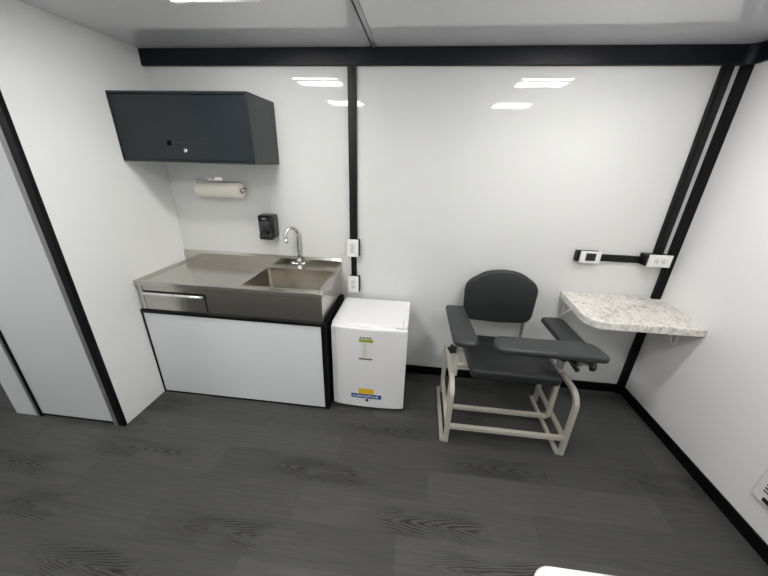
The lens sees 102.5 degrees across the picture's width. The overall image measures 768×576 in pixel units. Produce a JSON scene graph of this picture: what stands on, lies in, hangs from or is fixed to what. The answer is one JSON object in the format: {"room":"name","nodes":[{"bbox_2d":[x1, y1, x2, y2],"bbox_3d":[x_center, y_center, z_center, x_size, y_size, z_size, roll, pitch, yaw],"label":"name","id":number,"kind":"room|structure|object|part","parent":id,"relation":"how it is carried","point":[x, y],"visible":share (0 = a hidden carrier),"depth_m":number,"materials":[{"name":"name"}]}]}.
{"room":"examination room","nodes":[
{"label":"examination room","id":0,"kind":"room"},
{"bbox_2d":[0,344,36,414],"bbox_3d":[-3.138,-0.256,1.778,1.652,2.279,0.070,4,22,6],"label":"wall","id":1,"kind":"structure","parent":0,"point":[9,380],"depth_m":2.04,"materials":[{"name":"white paint"}]},
{"bbox_2d":[0,330,44,415],"bbox_3d":[-2.292,-0.189,1.673,0.014,2.279,0.030,4,22,6],"label":"door frame","id":2,"kind":"structure","parent":1,"relation":"attached to","point":[2,338],"depth_m":1.96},
{"bbox_2d":[0,142,112,422],"bbox_3d":[-2.017,-0.172,1.650,0.538,2.279,0.020,4,22,6],"label":"door","id":3,"kind":"structure","parent":1,"relation":"in","point":[37,326],"depth_m":1.79,"materials":[{"name":"white paint"}]},
{"bbox_2d":[0,0,184,423],"bbox_3d":[-1.647,-0.307,2.007,0.040,2.279,0.836,4,22,6],"label":"wall","id":4,"kind":"structure","parent":0,"point":[114,220],"depth_m":1.74,"materials":[{"name":"white paint"}]},
{"bbox_2d":[0,90,126,425],"bbox_3d":[-1.698,-0.147,1.612,0.043,2.279,0.023,4,22,6],"label":"trim","id":5,"kind":"structure","parent":4,"relation":"attached to","point":[6,123],"depth_m":1.58,"materials":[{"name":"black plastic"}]},
{"bbox_2d":[0,372,767,575],"bbox_3d":[-1.148,1.143,1.575,5.934,0.050,2.700,4,22,6],"label":"floor","id":6,"kind":"structure","parent":0,"point":[193,484],"depth_m":1.67,"materials":[{"name":"grey laminate"}]},
{"bbox_2d":[140,294,343,408],"bbox_3d":[-0.991,0.413,2.389,1.284,0.693,0.516,4,22,6],"label":"base cabinet","id":7,"kind":"object","parent":6,"relation":"on","point":[288,362],"visible":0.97,"depth_m":2.14,"materials":[{"name":"white laminate"}]},
{"bbox_2d":[133,249,341,322],"bbox_3d":[-0.985,-0.038,2.204,1.270,0.282,0.521,4,22,6],"label":"countertop","id":8,"kind":"structure","parent":7,"relation":"on","point":[268,286],"depth_m":2.06,"materials":[{"name":"metal"}]},
{"bbox_3d":[-1.381,0.050,2.017,0.425,0.022,0.020,4,22,6],"label":"drawer pull","id":9,"kind":"part","parent":8,"relation":"part of","materials":[{"name":"silver metal"}]},
{"bbox_3d":[-1.382,0.099,2.045,0.432,0.119,0.005,4,22,6],"label":"drawer","id":10,"kind":"part","parent":8,"relation":"part of","materials":[{"name":"metal"}]},
{"bbox_2d":[243,267,333,289],"bbox_3d":[-0.651,0.017,2.195,0.517,0.190,0.378,4,22,6],"label":"basin","id":11,"kind":"object","parent":8,"relation":"in","point":[284,278],"depth_m":2.35,"materials":[{"name":"silver metal"}]},
{"bbox_2d":[284,226,306,268],"bbox_3d":[-0.656,-0.292,2.266,0.149,0.329,0.090,-9,25,-25],"label":"faucet","id":12,"kind":"object","parent":8,"relation":"on","point":[299,263],"visible":1,"depth_m":2.27,"materials":[{"name":"silver metal"}]},
{"bbox_3d":[-0.666,-0.322,2.240,0.025,0.254,0.129,17,27,33],"label":"spout","id":13,"kind":"part","parent":12,"relation":"part of","materials":[{"name":"silver metal"}]},
{"bbox_2d":[331,297,409,408],"bbox_3d":[-0.084,0.484,2.301,0.503,0.678,0.449,4,22,6],"label":"fridge","id":14,"kind":"object","parent":6,"relation":"on","point":[369,337],"visible":1,"depth_m":2.10,"materials":[{"name":"white metal"}]},
{"bbox_2d":[436,269,609,454],"bbox_3d":[0.821,0.453,2.020,0.858,0.997,0.678,4,22,6],"label":"chair","id":15,"kind":"object","parent":6,"relation":"on","point":[506,296],"visible":1,"depth_m":1.94,"materials":[{"name":"black leather"}]},
{"bbox_3d":[0.428,0.790,2.172,0.026,0.026,0.443,4,22,6],"label":"rail","id":16,"kind":"part","parent":15,"relation":"part of","materials":[{"name":"beige metal"}]},
{"bbox_3d":[0.431,0.686,2.130,0.029,0.457,0.501,4,22,6],"label":"frame","id":17,"kind":"part","parent":15,"relation":"part of","materials":[{"name":"beige metal"}]},
{"bbox_3d":[0.451,0.647,2.083,0.029,0.370,0.029,4,22,6],"label":"seat post","id":18,"kind":"part","parent":15,"relation":"part of","materials":[{"name":"beige metal"}]},
{"bbox_3d":[0.410,0.358,1.844,0.056,0.057,0.053,10,24,19],"label":"knob","id":19,"kind":"part","parent":15,"relation":"part of","materials":[{"name":"black plastic"}]},
{"bbox_3d":[0.820,0.062,2.181,0.499,0.396,0.066,4,22,6],"label":"backrest","id":20,"kind":"part","parent":15,"relation":"part of","materials":[{"name":"black leather"}]},
{"bbox_3d":[0.798,0.453,2.020,0.532,0.090,0.465,4,22,6],"label":"seat","id":21,"kind":"part","parent":15,"relation":"part of","materials":[{"name":"black leather"}]},
{"bbox_3d":[1.012,0.229,2.162,0.024,0.485,0.204,4,22,6],"label":"post","id":22,"kind":"part","parent":15,"relation":"part of","materials":[{"name":"silver metal"}]},
{"bbox_3d":[1.133,0.839,2.103,0.026,0.026,0.443,4,22,6],"label":"rail","id":23,"kind":"part","parent":15,"relation":"part of","materials":[{"name":"beige metal"}]},
{"bbox_3d":[1.113,0.693,2.018,0.029,0.370,0.029,4,22,6],"label":"seat post","id":24,"kind":"part","parent":15,"relation":"part of","materials":[{"name":"beige metal"}]},
{"bbox_3d":[1.136,0.735,2.061,0.029,0.457,0.501,4,22,6],"label":"frame","id":25,"kind":"part","parent":15,"relation":"part of","materials":[{"name":"beige metal"}]},
{"bbox_3d":[1.070,0.435,1.776,0.112,0.083,0.036,11,24,21],"label":"lever","id":26,"kind":"part","parent":15,"relation":"part of","materials":[{"name":"black plastic"}]},
{"bbox_3d":[1.209,0.454,1.784,0.034,0.060,0.058,11,24,21],"label":"knob","id":27,"kind":"part","parent":15,"relation":"part of","materials":[{"name":"black plastic"}]},
{"bbox_2d":[534,566,611,575],"bbox_3d":[0.864,1.230,0.451,1.140,0.750,0.873,4,22,6],"label":"table","id":28,"kind":"object","parent":6,"relation":"on","point":[544,570],"visible":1,"depth_m":0.75,"materials":[{"name":"laminate"}]},
{"bbox_2d":[19,0,767,47],"bbox_3d":[-1.085,-1.011,0.693,5.934,0.050,2.700,4,22,6],"label":"ceiling","id":29,"kind":"structure","parent":0,"point":[135,23],"depth_m":1.46,"materials":[{"name":"white paint"}]},
{"bbox_2d":[171,0,259,3],"bbox_3d":[-0.724,-1.159,1.169,0.380,0.018,0.300,4,22,6],"label":"recessed light","id":30,"kind":"object","parent":29,"relation":"in","point":[174,1],"visible":1,"depth_m":1.30,"materials":[{"name":"white plastic"}]},
{"bbox_2d":[351,0,376,47],"bbox_3d":[-0.205,-0.919,0.608,0.028,0.009,2.578,4,22,6],"label":"trim","id":31,"kind":"structure","parent":29,"relation":"attached to","point":[356,4],"depth_m":1.46,"materials":[{"name":"metal"}]},
{"bbox_2d":[144,66,739,383],"bbox_3d":[0.203,-0.348,2.239,3.584,2.279,0.050,4,22,6],"label":"wall","id":32,"kind":"structure","parent":0,"point":[464,172],"depth_m":2.02,"materials":[{"name":"white paint"}]},
{"bbox_2d":[105,90,278,164],"bbox_3d":[-1.157,-0.988,1.938,0.852,0.372,0.339,4,22,6],"label":"upper cabinet","id":33,"kind":"object","parent":32,"relation":"attached to","point":[215,127],"visible":1,"depth_m":1.79,"materials":[{"name":"black metal"}]},
{"bbox_2d":[194,176,247,192],"bbox_3d":[-1.136,-0.731,2.175,0.385,0.093,0.092,4,22,6],"label":"paper towel holder","id":34,"kind":"object","parent":32,"relation":"attached to","point":[243,189],"visible":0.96,"depth_m":2.20,"materials":[{"name":"silver metal"}]},
{"bbox_3d":[-1.149,-0.739,2.180,0.357,0.082,0.081,4,22,6],"label":"arm","id":35,"kind":"part","parent":34,"relation":"part of","materials":[{"name":"silver metal"}]},
{"bbox_2d":[194,182,245,197],"bbox_3d":[-1.147,-0.687,2.163,0.318,0.102,0.102,4,22,6],"label":"paper towel roll","id":36,"kind":"object","parent":34,"relation":"hanging from","point":[202,189],"visible":0.93,"depth_m":2.12,"materials":[{"name":"paper"}]},
{"bbox_2d":[184,249,341,271],"bbox_3d":[-0.954,-0.213,2.401,1.270,0.105,0.018,4,22,6],"label":"backsplash","id":37,"kind":"structure","parent":32,"relation":"attached to","point":[194,255],"depth_m":2.39,"materials":[{"name":"metal"}]},
{"bbox_2d":[258,213,278,239],"bbox_3d":[-0.846,-0.447,2.247,0.114,0.172,0.104,4,22,6],"label":"soap dispenser","id":38,"kind":"object","parent":32,"relation":"attached to","point":[268,223],"visible":1,"depth_m":2.22,"materials":[{"name":"black plastic"}]},
{"bbox_2d":[347,65,357,238],"bbox_3d":[-0.207,-0.845,2.049,0.054,1.053,0.024,4,22,6],"label":"cable raceway","id":39,"kind":"object","parent":32,"relation":"attached to","point":[351,70],"visible":0.96,"depth_m":2.01,"materials":[{"name":"black plastic"}]},
{"bbox_2d":[347,239,359,256],"bbox_3d":[-0.224,-0.296,2.259,0.092,0.129,0.051,4,22,6],"label":"wall outlet","id":40,"kind":"object","parent":32,"relation":"attached to","point":[353,245],"visible":1,"depth_m":2.24,"materials":[{"name":"white plastic"}]},
{"bbox_2d":[350,244,354,252],"bbox_3d":[-0.229,-0.288,2.239,0.034,0.068,0.004,4,22,6],"label":"receptacle","id":41,"kind":"object","parent":40,"relation":"attached to","point":[352,246],"depth_m":2.24,"materials":[{"name":"white plastic"}]},
{"bbox_2d":[348,275,359,291],"bbox_3d":[-0.229,-0.036,2.366,0.088,0.130,0.051,4,22,6],"label":"wall outlet","id":42,"kind":"object","parent":32,"relation":"attached to","point":[353,281],"visible":1,"depth_m":2.35,"materials":[{"name":"white plastic"}]},
{"bbox_2d":[351,257,356,275],"bbox_3d":[-0.226,-0.172,2.325,0.040,0.157,0.024,4,22,6],"label":"cable raceway","id":43,"kind":"object","parent":32,"relation":"attached to","point":[353,259],"visible":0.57,"depth_m":2.32,"materials":[{"name":"black plastic"}]},
{"bbox_2d":[138,40,767,66],"bbox_3d":[0.201,-1.339,1.772,3.534,0.092,0.070,4,22,6],"label":"trim","id":44,"kind":"structure","parent":32,"relation":"attached to","point":[659,54],"depth_m":1.76,"materials":[{"name":"black plastic"}]},
{"bbox_2d":[405,364,616,391],"bbox_3d":[0.790,0.726,2.568,2.234,0.075,0.012,4,22,6],"label":"baseboard","id":45,"kind":"structure","parent":32,"relation":"attached to","point":[588,385],"depth_m":2.56,"materials":[{"name":"black plastic"}]},
{"bbox_2d":[573,249,601,262],"bbox_3d":[1.378,-0.216,2.089,0.148,0.080,0.054,4,22,6],"label":"wall outlet","id":46,"kind":"object","parent":32,"relation":"attached to","point":[585,256],"visible":1,"depth_m":2.07,"materials":[{"name":"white plastic"}]},
{"bbox_2d":[585,253,596,260],"bbox_3d":[1.384,-0.206,2.065,0.062,0.051,0.004,4,22,6],"label":"receptacle","id":47,"kind":"object","parent":46,"relation":"attached to","point":[588,256],"depth_m":2.06,"materials":[{"name":"black plastic"}]},
{"bbox_2d":[600,254,640,262],"bbox_3d":[1.588,-0.199,2.086,0.265,0.046,0.024,4,22,6],"label":"cable raceway","id":48,"kind":"object","parent":32,"relation":"attached to","point":[604,257],"visible":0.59,"depth_m":2.08,"materials":[{"name":"black plastic"}]},
{"bbox_2d":[558,291,706,346],"bbox_3d":[1.571,0.232,2.042,0.650,0.236,0.430,4,22,6],"label":"table","id":49,"kind":"object","parent":32,"relation":"attached to","point":[643,314],"visible":0.98,"depth_m":1.94,"materials":[{"name":"stone"}]},
{"bbox_2d":[639,252,673,267],"bbox_3d":[1.792,-0.186,2.038,0.156,0.082,0.075,4,22,6],"label":"wall outlet","id":50,"kind":"object","parent":32,"relation":"attached to","point":[647,259],"visible":1,"depth_m":2.01,"materials":[{"name":"white plastic"}]},
{"bbox_3d":[1.796,-0.174,2.009,0.140,0.082,0.007,4,22,6],"label":"plate","id":51,"kind":"part","parent":50,"relation":"part of","materials":[{"name":"white plastic"}]},
{"bbox_2d":[615,65,754,393],"bbox_3d":[1.902,-0.172,2.054,0.050,2.187,0.030,4,22,6],"label":"trim","id":52,"kind":"structure","parent":32,"relation":"attached to","point":[744,72],"depth_m":1.88,"materials":[{"name":"black plastic"}]},
{"bbox_2d":[652,65,734,253],"bbox_3d":[1.831,-0.710,1.848,0.058,1.040,0.024,4,22,6],"label":"cable raceway","id":53,"kind":"object","parent":32,"relation":"attached to","point":[723,78],"visible":1,"depth_m":1.81,"materials":[{"name":"black plastic"}]},
{"bbox_2d":[625,61,767,544],"bbox_3d":[1.804,0.268,0.849,0.050,2.279,2.600,4,22,6],"label":"wall","id":54,"kind":"structure","parent":0,"point":[708,393],"depth_m":1.68,"materials":[{"name":"white paint"}]},
{"bbox_2d":[621,387,767,564],"bbox_3d":[1.743,1.289,1.264,0.012,0.073,2.588,4,22,6],"label":"baseboard","id":55,"kind":"structure","parent":54,"relation":"attached to","point":[750,535],"depth_m":1.73,"materials":[{"name":"black plastic"}]},
{"bbox_2d":[751,468,767,508],"bbox_3d":[1.770,0.938,1.345,0.022,0.218,0.246,4,22,6],"label":"air vent","id":56,"kind":"object","parent":54,"relation":"in","point":[760,491],"visible":1,"depth_m":1.45,"materials":[{"name":"white plastic"}]},
{"bbox_2d":[761,497,767,505],"bbox_3d":[1.767,0.992,1.421,0.009,0.020,0.045,4,22,6],"label":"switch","id":57,"kind":"object","parent":56,"relation":"attached to","point":[764,500],"depth_m":1.43,"materials":[{"name":"black plastic"}]},
{"bbox_2d":[759,41,767,61],"bbox_3d":[1.794,-0.733,0.406,0.022,0.092,2.530,4,22,6],"label":"trim","id":58,"kind":"structure","parent":54,"relation":"attached to","point":[764,57],"depth_m":1.56,"materials":[{"name":"black plastic"}]}
]}

